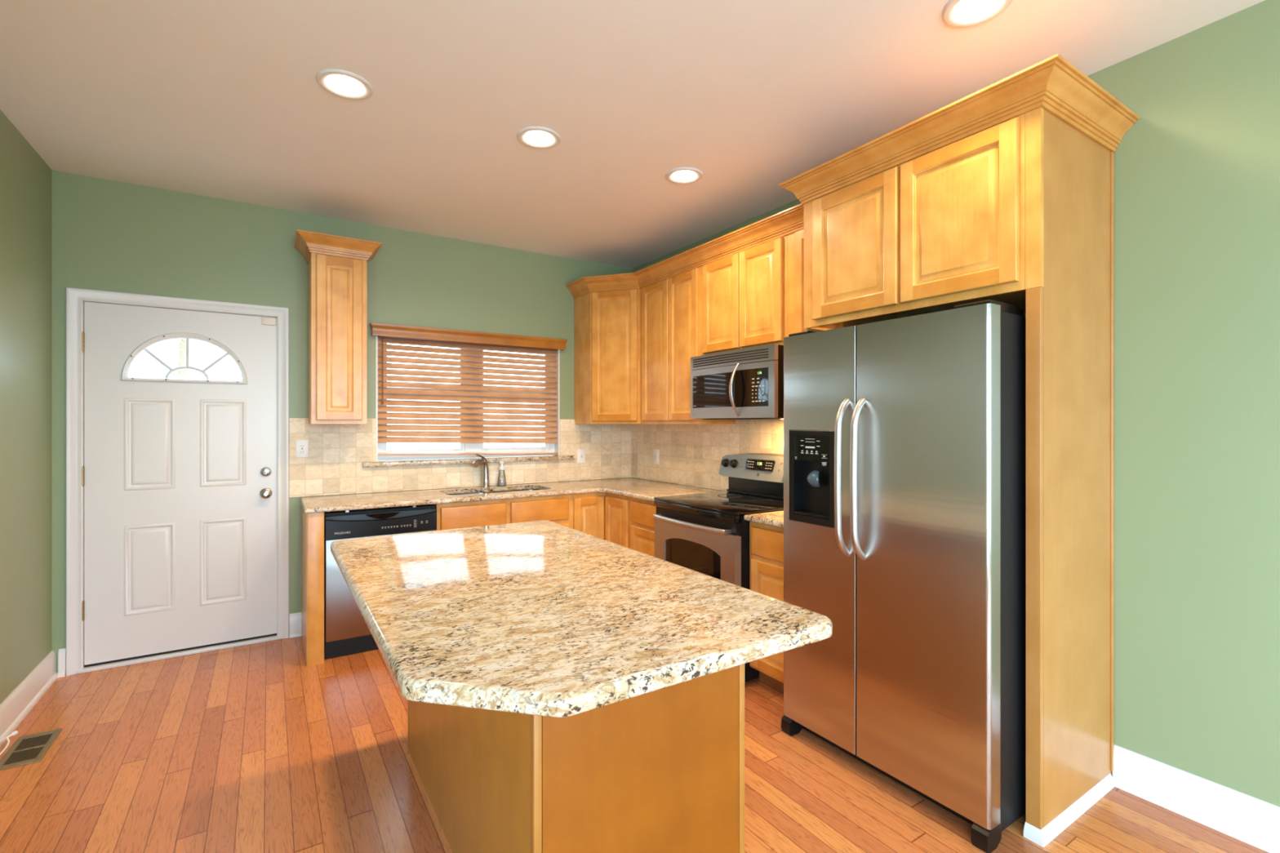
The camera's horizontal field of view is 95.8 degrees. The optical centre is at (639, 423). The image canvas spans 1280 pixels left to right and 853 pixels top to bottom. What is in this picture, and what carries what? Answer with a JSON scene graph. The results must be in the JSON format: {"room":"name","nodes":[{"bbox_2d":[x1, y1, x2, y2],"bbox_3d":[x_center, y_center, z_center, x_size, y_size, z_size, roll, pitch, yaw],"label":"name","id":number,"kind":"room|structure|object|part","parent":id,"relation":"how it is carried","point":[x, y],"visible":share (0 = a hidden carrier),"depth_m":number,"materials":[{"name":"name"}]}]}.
{"room":"kitchen","nodes":[
{"label":"kitchen","id":0,"kind":"room"},
{"bbox_2d":[0,109,52,704],"bbox_3d":[-1.079,-0.001,-0.300,0.140,2.795,8.200,0,0,-33],"label":"wall","id":1,"kind":"structure","parent":0,"point":[25,177],"depth_m":2.81,"materials":[{"name":"green paint"}]},
{"bbox_2d":[0,649,57,746],"bbox_3d":[-1.008,1.322,-0.255,0.028,0.150,8.200,0,0,-33],"label":"baseboard","id":2,"kind":"structure","parent":1,"relation":"attached to","point":[15,708],"depth_m":2.80,"materials":[{"name":"white paint"}]},
{"bbox_2d":[52,169,631,672],"bbox_3d":[-1.692,-0.001,4.264,4.048,2.795,0.140,0,0,-33],"label":"wall","id":3,"kind":"structure","parent":0,"point":[108,235],"depth_m":3.73,"materials":[{"name":"green paint"}]},
{"bbox_2d":[66,287,288,675],"bbox_3d":[-2.739,0.319,3.495,1.061,2.156,0.020,0,0,-33],"label":"door frame","id":4,"kind":"structure","parent":3,"relation":"attached to","point":[75,297],"depth_m":3.24,"materials":[{"name":"white paint"}]},
{"bbox_2d":[77,301,281,674],"bbox_3d":[-2.756,0.343,3.527,0.970,2.108,0.189,0,0,-33],"label":"door","id":5,"kind":"structure","parent":3,"relation":"in","point":[179,477],"depth_m":3.48,"materials":[{"name":"white paint"}]},
{"bbox_3d":[-2.745,-0.401,3.509,0.608,0.302,0.038,0,0,-33],"label":"fanlight frame","id":6,"kind":"part","parent":5,"relation":"part of","materials":[{"name":"white paint"}]},
{"bbox_2d":[143,338,228,379],"bbox_3d":[-2.751,-0.395,3.518,0.410,0.247,0.018,0,0,-33],"label":"grille","id":7,"kind":"object","parent":5,"relation":"attached to","point":[223,344],"depth_m":3.51,"materials":[{"name":"white"}]},
{"bbox_3d":[-2.389,0.448,3.694,0.066,0.066,0.073,0,0,-33],"label":"knob","id":8,"kind":"part","parent":5,"relation":"part of","materials":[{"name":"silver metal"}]},
{"bbox_2d":[57,612,302,678],"bbox_3d":[-2.720,1.322,3.502,1.159,0.150,0.028,0,0,-33],"label":"baseboard","id":9,"kind":"structure","parent":3,"relation":"attached to","point":[295,618],"depth_m":3.78,"materials":[{"name":"white paint"}]},
{"bbox_2d":[293,229,382,423],"bbox_3d":[-1.968,-0.584,3.767,0.477,1.169,0.393,0,0,-33],"label":"upper cabinet","id":10,"kind":"object","parent":3,"relation":"attached to","point":[337,264],"visible":1,"depth_m":3.65,"materials":[{"name":"brown wood"}]},
{"bbox_3d":[-1.968,-1.116,3.767,0.477,0.105,0.393,0,0,-33],"label":"crown molding","id":11,"kind":"part","parent":10,"relation":"part of","materials":[{"name":"brown wood"}]},
{"bbox_3d":[-1.901,-0.539,3.661,0.259,1.032,0.020,0,0,-33],"label":"door","id":12,"kind":"part","parent":10,"relation":"part of","materials":[{"name":"brown wood"}]},
{"bbox_2d":[288,417,631,497],"bbox_3d":[-1.182,0.222,4.503,2.649,0.520,0.010,0,0,-33],"label":"tile backsplash","id":13,"kind":"structure","parent":3,"relation":"attached to","point":[337,452],"depth_m":4.18,"materials":[{"name":"tile"}]},
{"bbox_2d":[295,440,308,457],"bbox_3d":[-2.229,0.165,3.817,0.072,0.116,0.009,0,0,-33],"label":"wall outlet","id":14,"kind":"object","parent":13,"relation":"attached to","point":[301,446],"visible":1,"depth_m":3.81,"materials":[{"name":"white plastic"}]},
{"bbox_2d":[299,444,305,453],"bbox_3d":[-2.228,0.165,3.816,0.032,0.066,0.004,0,0,-33],"label":"receptacle","id":15,"kind":"object","parent":14,"relation":"attached to","point":[302,446],"depth_m":3.81,"materials":[{"name":"grey plastic"}]},
{"bbox_2d":[577,448,585,463],"bbox_3d":[-0.497,0.276,4.927,0.076,0.122,0.018,0,0,-33],"label":"light switch","id":16,"kind":"object","parent":13,"relation":"attached to","point":[580,452],"visible":1,"depth_m":4.93,"materials":[{"name":"white plastic"}]},
{"bbox_2d":[362,335,574,467],"bbox_3d":[-1.279,-0.188,4.506,1.621,0.981,0.180,0,0,-33],"label":"window","id":17,"kind":"structure","parent":3,"relation":"in","point":[381,447],"depth_m":4.49,"materials":[{"name":"white paint"}]},
{"bbox_3d":[-1.320,-0.186,4.539,1.298,0.815,0.030,0,0,-33],"label":"sash","id":18,"kind":"part","parent":17,"relation":"part of","materials":[{"name":"white plastic"}]},
{"bbox_2d":[369,322,567,455],"bbox_3d":[-1.263,-0.220,4.448,1.490,0.960,0.124,0,0,-33],"label":"blind","id":19,"kind":"object","parent":17,"relation":"attached to","point":[389,334],"visible":0.98,"depth_m":4.42,"materials":[{"name":"brown wood"}]},
{"bbox_3d":[-1.280,0.234,4.474,1.391,0.052,0.048,0,0,-33],"label":"rail","id":20,"kind":"part","parent":19,"relation":"part of","materials":[{"name":"brown wood"}]},
{"bbox_3d":[-1.199,-0.192,4.532,0.002,0.854,0.043,0,0,-33],"label":"ladder cord","id":21,"kind":"part","parent":19,"relation":"part of","materials":[{"name":"white fabric"}]},
{"bbox_3d":[-1.262,0.285,4.479,1.621,0.036,0.115,0,0,-33],"label":"sill","id":22,"kind":"part","parent":17,"relation":"part of","materials":[{"name":"stone"}]},
{"bbox_2d":[573,288,640,423],"bbox_3d":[-0.147,-0.538,4.804,0.580,1.078,0.620,0,0,-33],"label":"upper cabinet","id":23,"kind":"object","parent":3,"relation":"attached to","point":[607,323],"visible":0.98,"depth_m":4.60,"materials":[{"name":"brown wood"}]},
{"bbox_3d":[-0.202,-0.539,4.588,0.381,1.032,0.020,0,0,18],"label":"door","id":24,"kind":"part","parent":23,"relation":"part of","materials":[{"name":"brown wood"}]},
{"bbox_2d":[565,203,804,298],"bbox_3d":[0.252,-1.114,3.994,0.309,0.105,2.463,0,0,-40],"label":"crown molding","id":25,"kind":"structure","parent":23,"relation":"attached to","point":[790,220],"depth_m":3.82,"materials":[{"name":"brown wood"}]},
{"bbox_2d":[0,0,1264,269],"bbox_3d":[0.564,-1.458,0.757,4.048,0.120,8.480,0,0,-33],"label":"ceiling","id":26,"kind":"structure","parent":0,"point":[218,99],"depth_m":2.41,"materials":[{"name":"paint"}]},
{"bbox_2d":[315,68,373,99],"bbox_3d":[-1.213,-1.387,2.381,0.210,0.020,0.210,0,0,-33],"label":"recessed light","id":27,"kind":"object","parent":26,"relation":"in","point":[342,83],"visible":1,"depth_m":2.36,"materials":[{"name":"white paint"}]},
{"bbox_3d":[-1.213,-1.387,2.381,0.122,0.020,0.122,0,0,-33],"label":"bulb","id":28,"kind":"part","parent":27,"relation":"part of","materials":[{"name":"white glass"}]},
{"bbox_2d":[516,126,560,148],"bbox_3d":[-0.492,-1.387,2.821,0.210,0.020,0.210,0,0,-33],"label":"recessed light","id":29,"kind":"object","parent":26,"relation":"in","point":[538,137],"visible":1,"depth_m":2.80,"materials":[{"name":"white paint"}]},
{"bbox_3d":[-0.492,-1.387,2.821,0.122,0.020,0.122,0,0,-33],"label":"bulb","id":30,"kind":"part","parent":29,"relation":"part of","materials":[{"name":"white glass"}]},
{"bbox_2d":[665,167,702,184],"bbox_3d":[0.248,-1.387,3.252,0.210,0.020,0.210,0,0,-33],"label":"recessed light","id":31,"kind":"object","parent":26,"relation":"in","point":[682,175],"visible":1,"depth_m":3.23,"materials":[{"name":"white paint"}]},
{"bbox_3d":[0.248,-1.387,3.252,0.122,0.020,0.122,0,0,-33],"label":"bulb","id":32,"kind":"part","parent":31,"relation":"part of","materials":[{"name":"white glass"}]},
{"bbox_2d":[942,0,1013,27],"bbox_3d":[1.126,-1.387,1.928,0.210,0.020,0.210,0,0,-33],"label":"recessed light","id":33,"kind":"object","parent":26,"relation":"in","point":[970,13],"visible":1,"depth_m":1.94,"materials":[{"name":"white paint"}]},
{"bbox_3d":[1.126,-1.387,1.928,0.122,0.020,0.122,0,0,-33],"label":"bulb","id":34,"kind":"part","parent":33,"relation":"part of","materials":[{"name":"white glass"}]},
{"bbox_2d":[0,635,1268,852],"bbox_3d":[0.564,1.457,0.757,4.048,0.120,8.480,0,0,-33],"label":"floor","id":35,"kind":"structure","parent":0,"point":[252,748],"depth_m":2.27,"materials":[{"name":"brown wood"}]},
{"bbox_2d":[0,730,17,755],"bbox_3d":[-2.654,1.361,2.349,0.037,0.054,0.460,0,0,-29],"label":"cable","id":36,"kind":"object","parent":35,"relation":"on","point":[15,732],"visible":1,"depth_m":2.50,"materials":[{"name":"white plastic"}]},
{"bbox_2d":[0,728,62,770],"bbox_3d":[-2.618,1.394,2.479,0.140,0.006,0.300,0,0,-33],"label":"floor vent","id":37,"kind":"object","parent":35,"relation":"in","point":[33,747],"visible":1,"depth_m":2.47,"materials":[{"name":"brown metal"}]},
{"bbox_2d":[301,504,436,666],"bbox_3d":[-1.770,0.956,3.764,0.720,0.882,0.612,0,0,-33],"label":"dishwasher","id":38,"kind":"object","parent":35,"relation":"on","point":[346,632],"depth_m":3.42,"materials":[{"name":"silver"}]},
{"bbox_3d":[-2.039,0.956,3.598,0.088,0.882,0.601,0,0,-33],"label":"dishwasher end panel","id":39,"kind":"part","parent":38,"relation":"part of","materials":[{"name":"brown wood"}]},
{"bbox_3d":[-1.608,1.339,3.600,0.622,0.108,0.022,0,0,-33],"label":"toe plate","id":40,"kind":"part","parent":38,"relation":"part of","materials":[{"name":"black plastic"}]},
{"bbox_3d":[-1.576,0.612,3.550,0.624,0.134,0.037,0,0,-33],"label":"control panel","id":41,"kind":"part","parent":38,"relation":"part of","materials":[{"name":"black plastic"}]},
{"bbox_2d":[433,494,570,530],"bbox_3d":[-1.062,0.956,4.226,0.953,0.882,0.600,0,0,-33],"label":"base cabinet","id":42,"kind":"object","parent":35,"relation":"on","point":[554,508],"visible":0.23,"depth_m":3.96,"materials":[{"name":"brown wood"}]},
{"bbox_3d":[-0.707,1.002,4.110,0.437,0.554,0.020,0,0,-33],"label":"door","id":43,"kind":"part","parent":42,"relation":"part of","materials":[{"name":"brown wood"}]},
{"bbox_2d":[408,663,744,852],"bbox_3d":[-0.347,0.961,2.061,0.640,0.872,1.395,0,0,-33],"label":"kitchen island","id":44,"kind":"object","parent":35,"relation":"on","point":[661,771],"visible":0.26,"depth_m":1.51,"materials":[{"name":"brown wood"}]},
{"bbox_3d":[-0.980,0.961,2.471,0.020,0.871,0.020,0,0,-33],"label":"corner molding","id":45,"kind":"part","parent":44,"relation":"part of","materials":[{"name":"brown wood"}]},
{"bbox_3d":[-0.612,0.961,1.890,0.005,0.871,1.351,0,0,-33],"label":"panel","id":46,"kind":"part","parent":44,"relation":"part of","materials":[{"name":"brown wood"}]},
{"bbox_3d":[-0.236,0.961,1.315,0.020,0.871,0.020,0,0,-33],"label":"corner molding","id":47,"kind":"part","parent":44,"relation":"part of","materials":[{"name":"brown wood"}]},
{"bbox_2d":[330,520,832,717],"bbox_3d":[-0.395,0.504,1.911,0.976,0.042,1.778,0,0,-33],"label":"island countertop","id":48,"kind":"structure","parent":44,"relation":"on","point":[546,618],"depth_m":1.44,"materials":[{"name":"stone"}]},
{"bbox_3d":[0.028,0.961,1.478,0.596,0.871,0.005,0,0,-33],"label":"panel","id":49,"kind":"part","parent":44,"relation":"part of","materials":[{"name":"brown wood"}]},
{"bbox_3d":[0.285,0.961,1.651,0.020,0.871,0.020,0,0,-33],"label":"corner molding","id":50,"kind":"part","parent":44,"relation":"part of","materials":[{"name":"brown wood"}]},
{"bbox_2d":[570,492,630,548],"bbox_3d":[-0.196,0.956,4.588,0.894,0.882,0.930,0,0,-33],"label":"base cabinet","id":51,"kind":"object","parent":35,"relation":"on","point":[606,516],"visible":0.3,"depth_m":4.29,"materials":[{"name":"brown wood"}]},
{"bbox_2d":[300,477,722,513],"bbox_3d":[-0.786,0.498,3.935,2.578,0.031,1.371,0,0,-33],"label":"countertop","id":52,"kind":"structure","parent":51,"relation":"on","point":[642,489],"depth_m":4.06,"materials":[{"name":"beige stone"}]},
{"bbox_2d":[472,453,489,487],"bbox_3d":[-1.202,0.353,4.373,0.060,0.257,0.171,0,0,23],"label":"kitchen faucet","id":53,"kind":"object","parent":52,"relation":"on","point":[483,462],"visible":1,"depth_m":4.40,"materials":[{"name":"grey metal"}]},
{"bbox_3d":[-1.195,0.261,4.372,0.032,0.072,0.122,0,0,15],"label":"lever","id":54,"kind":"part","parent":53,"relation":"part of","materials":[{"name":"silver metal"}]},
{"bbox_2d":[448,488,538,495],"bbox_3d":[-1.048,0.604,4.231,0.770,0.179,0.380,0,0,-33],"label":"sink","id":55,"kind":"object","parent":52,"relation":"in","point":[473,493],"visible":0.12,"depth_m":4.39,"materials":[{"name":"grey metal"}]},
{"bbox_2d":[497,461,506,485],"bbox_3d":[-1.079,0.388,4.513,0.068,0.188,0.070,0,0,-33],"label":"soap dispenser","id":56,"kind":"object","parent":52,"relation":"on","point":[500,482],"visible":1,"depth_m":4.50,"materials":[{"name":"white plastic"}]},
{"bbox_2d":[497,470,506,485],"bbox_3d":[-1.079,0.421,4.514,0.068,0.121,0.068,0,0,-33],"label":"bottle","id":57,"kind":"object","parent":56,"relation":"attached to","point":[500,482],"depth_m":4.50,"materials":[{"name":"grey plastic"}]},
{"bbox_3d":[-0.380,0.913,4.320,0.252,0.732,0.020,0,0,-33],"label":"door","id":58,"kind":"part","parent":51,"relation":"part of","materials":[{"name":"brown wood"}]},
{"bbox_3d":[-0.173,0.913,4.252,0.020,0.732,0.312,0,0,-33],"label":"door","id":59,"kind":"part","parent":51,"relation":"part of","materials":[{"name":"brown wood"}]},
{"bbox_2d":[630,497,656,556],"bbox_3d":[0.293,0.956,4.082,0.620,0.882,0.448,0,0,-33],"label":"base cabinet","id":60,"kind":"object","parent":35,"relation":"on","point":[642,511],"visible":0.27,"depth_m":3.94,"materials":[{"name":"brown wood"}]},
{"bbox_3d":[0.047,0.997,3.911,0.020,0.564,0.400,0,0,-33],"label":"door","id":61,"kind":"part","parent":60,"relation":"part of","materials":[{"name":"brown wood"}]},
{"bbox_3d":[0.047,0.617,3.911,0.020,0.148,0.400,0,0,-33],"label":"drawer","id":62,"kind":"part","parent":60,"relation":"part of","materials":[{"name":"brown wood"}]},
{"bbox_2d":[653,453,783,682],"bbox_3d":[0.557,0.794,3.530,0.751,1.204,0.768,0,0,-33],"label":"electric range","id":63,"kind":"object","parent":35,"relation":"on","point":[708,534],"visible":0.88,"depth_m":3.42,"materials":[{"name":"silver metal"}]},
{"bbox_3d":[0.281,0.580,3.352,0.095,0.034,0.748,0,0,-33],"label":"oven handle","id":64,"kind":"part","parent":63,"relation":"part of","materials":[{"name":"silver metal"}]},
{"bbox_3d":[0.315,0.874,3.374,0.045,0.555,0.752,0,0,-33],"label":"oven door","id":65,"kind":"part","parent":63,"relation":"part of","materials":[{"name":"silver metal"}]},
{"bbox_2d":[653,491,783,523],"bbox_3d":[0.548,0.495,3.524,0.609,0.058,0.760,0,0,-33],"label":"cooktop","id":66,"kind":"object","parent":63,"relation":"in","point":[721,507],"depth_m":3.41,"materials":[{"name":"black glass"}]},
{"bbox_3d":[0.576,0.266,3.932,0.037,0.058,0.058,0,0,-33],"label":"control knob","id":67,"kind":"part","parent":63,"relation":"part of","materials":[{"name":"black plastic"}]},
{"bbox_3d":[0.620,0.266,3.856,0.037,0.058,0.058,0,0,-33],"label":"control knob","id":68,"kind":"part","parent":63,"relation":"part of","materials":[{"name":"black plastic"}]},
{"bbox_3d":[0.805,0.274,3.689,0.156,0.162,0.768,0,0,-33],"label":"control panel","id":69,"kind":"part","parent":63,"relation":"part of","materials":[{"name":"silver metal"}]},
{"bbox_3d":[0.758,0.262,3.659,0.024,0.070,0.252,0,0,-33],"label":"display panel","id":70,"kind":"part","parent":63,"relation":"part of","materials":[{"name":"black plastic"}]},
{"bbox_2d":[749,521,783,694],"bbox_3d":[0.930,0.956,3.092,0.620,0.882,0.372,0,0,-33],"label":"base cabinet","id":71,"kind":"object","parent":35,"relation":"on","point":[766,541],"visible":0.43,"depth_m":2.96,"materials":[{"name":"brown wood"}]},
{"bbox_2d":[743,511,783,528],"bbox_3d":[0.918,0.498,3.085,0.632,0.031,0.373,0,0,-33],"label":"countertop","id":72,"kind":"structure","parent":71,"relation":"on","point":[771,518],"depth_m":2.99,"materials":[{"name":"beige stone"}]},
{"bbox_3d":[0.680,0.617,2.927,0.020,0.148,0.324,0,0,-33],"label":"drawer","id":73,"kind":"part","parent":71,"relation":"part of","materials":[{"name":"brown wood"}]},
{"bbox_3d":[0.680,0.997,2.927,0.020,0.564,0.324,0,0,-33],"label":"door","id":74,"kind":"part","parent":71,"relation":"part of","materials":[{"name":"brown wood"}]},
{"bbox_2d":[781,299,1026,852],"bbox_3d":[1.182,0.493,2.442,0.848,1.806,0.905,0,0,-33],"label":"refrigerator","id":75,"kind":"object","parent":35,"relation":"on","point":[904,438],"visible":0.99,"depth_m":2.08,"materials":[{"name":"silver metal"}]},
{"bbox_3d":[0.780,0.464,2.482,0.068,1.710,0.386,0,0,-33],"label":"freezer door","id":76,"kind":"part","parent":75,"relation":"part of","materials":[{"name":"silver metal"}]},
{"bbox_3d":[0.810,0.217,2.315,0.085,0.639,0.027,0,0,-33],"label":"door handle","id":77,"kind":"part","parent":75,"relation":"part of","materials":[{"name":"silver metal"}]},
{"bbox_3d":[0.850,0.217,2.253,0.085,0.639,0.027,0,0,-33],"label":"door handle","id":78,"kind":"part","parent":75,"relation":"part of","materials":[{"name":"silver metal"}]},
{"bbox_3d":[1.024,0.464,2.103,0.068,1.710,0.505,0,0,-33],"label":"fresh food door","id":79,"kind":"part","parent":75,"relation":"part of","materials":[{"name":"silver metal"}]},
{"bbox_2d":[778,53,1139,847],"bbox_3d":[1.279,0.118,2.491,0.684,2.557,1.176,0,0,-33],"label":"tall cabinet","id":80,"kind":"object","parent":35,"relation":"on","point":[1003,192],"visible":0.98,"depth_m":2.10,"materials":[{"name":"brown wood"}]},
{"bbox_3d":[0.857,0.470,2.810,0.155,1.852,0.020,0,0,-33],"label":"panel","id":81,"kind":"part","parent":80,"relation":"part of","materials":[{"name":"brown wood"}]},
{"bbox_3d":[0.930,-0.766,2.533,0.020,0.558,0.433,0,0,-33],"label":"door","id":82,"kind":"part","parent":80,"relation":"part of","materials":[{"name":"brown wood"}]},
{"bbox_3d":[1.279,-1.108,2.491,0.684,0.105,1.176,0,0,-33],"label":"crown molding","id":83,"kind":"part","parent":80,"relation":"part of","materials":[{"name":"brown wood"}]},
{"bbox_3d":[1.173,-0.766,2.155,0.020,0.558,0.433,0,0,-33],"label":"door","id":84,"kind":"part","parent":80,"relation":"part of","materials":[{"name":"brown wood"}]},
{"bbox_3d":[1.560,1.374,2.090,0.588,0.044,0.060,0,0,-33],"label":"shoe molding","id":85,"kind":"part","parent":80,"relation":"part of","materials":[{"name":"white paint"}]},
{"bbox_3d":[1.576,0.161,2.104,0.601,2.472,0.052,0,0,-33],"label":"panel","id":86,"kind":"part","parent":80,"relation":"part of","materials":[{"name":"brown wood"}]},
{"bbox_2d":[631,0,1279,807],"bbox_3d":[2.207,-0.001,1.815,0.140,2.795,8.200,0,0,-33],"label":"wall","id":87,"kind":"structure","parent":0,"point":[1197,176],"depth_m":2.03,"materials":[{"name":"green paint"}]},
{"bbox_2d":[640,266,735,423],"bbox_3d":[0.332,-0.538,4.290,0.332,1.078,0.762,0,0,-33],"label":"upper cabinet","id":88,"kind":"object","parent":87,"relation":"attached to","point":[671,308],"visible":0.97,"depth_m":4.16,"materials":[{"name":"brown wood"}]},
{"bbox_3d":[0.112,-0.539,4.343,0.020,1.032,0.344,0,0,-33],"label":"door","id":89,"kind":"part","parent":88,"relation":"part of","materials":[{"name":"brown wood"}]},
{"bbox_3d":[0.299,-0.539,4.052,0.020,1.032,0.332,0,0,-33],"label":"door","id":90,"kind":"part","parent":88,"relation":"part of","materials":[{"name":"brown wood"}]},
{"bbox_2d":[631,419,783,491],"bbox_3d":[0.610,0.227,4.157,0.010,0.510,2.510,0,0,-33],"label":"tile backsplash","id":91,"kind":"structure","parent":87,"relation":"attached to","point":[691,455],"depth_m":4.41,"materials":[{"name":"tile"}]},
{"bbox_2d":[653,449,658,464],"bbox_3d":[0.136,0.279,4.876,0.009,0.122,0.075,0,0,-33],"label":"wall outlet","id":92,"kind":"object","parent":91,"relation":"attached to","point":[655,451],"visible":1,"depth_m":4.87,"materials":[{"name":"white plastic"}]},
{"bbox_2d":[702,235,787,355],"bbox_3d":[0.744,-0.759,3.649,0.332,0.636,0.760,0,0,-33],"label":"upper cabinet","id":93,"kind":"object","parent":87,"relation":"attached to","point":[744,293],"visible":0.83,"depth_m":3.51,"materials":[{"name":"brown wood"}]},
{"bbox_3d":[0.517,-0.762,3.714,0.020,0.586,0.349,0,0,-33],"label":"door","id":94,"kind":"part","parent":93,"relation":"part of","materials":[{"name":"brown wood"}]},
{"bbox_2d":[690,344,783,419],"bbox_3d":[0.675,-0.234,3.604,0.478,0.414,0.756,0,0,-33],"label":"microwave oven","id":95,"kind":"object","parent":93,"relation":"attached to","point":[744,384],"visible":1,"depth_m":3.41,"materials":[{"name":"silver metal"}]},
{"bbox_3d":[0.557,-0.202,3.414,0.073,0.324,0.026,0,0,-33],"label":"handle","id":96,"kind":"part","parent":95,"relation":"part of","materials":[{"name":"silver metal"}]},
{"bbox_3d":[0.710,-0.762,3.414,0.020,0.586,0.347,0,0,-33],"label":"door","id":97,"kind":"part","parent":93,"relation":"part of","materials":[{"name":"brown wood"}]},
{"bbox_2d":[787,228,831,336],"bbox_3d":[1.052,-0.538,3.171,0.332,1.078,0.374,0,0,-33],"label":"upper cabinet","id":98,"kind":"object","parent":87,"relation":"attached to","point":[796,239],"visible":0.13,"depth_m":3.17,"materials":[{"name":"brown wood"}]},
{"bbox_2d":[1112,744,1279,852],"bbox_3d":[3.094,1.322,0.282,0.028,0.150,4.662,0,0,-33],"label":"baseboard","id":99,"kind":"structure","parent":87,"relation":"attached to","point":[1253,821],"depth_m":2.03,"materials":[{"name":"white paint"}]},
{"label":"outside","id":100,"kind":"structure","parent":0,"visible":0},
{"bbox_2d":[128,338,241,380],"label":"door window","id":101,"kind":"structure","parent":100,"point":[181,346],"depth_m":8.82,"materials":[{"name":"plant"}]}
]}

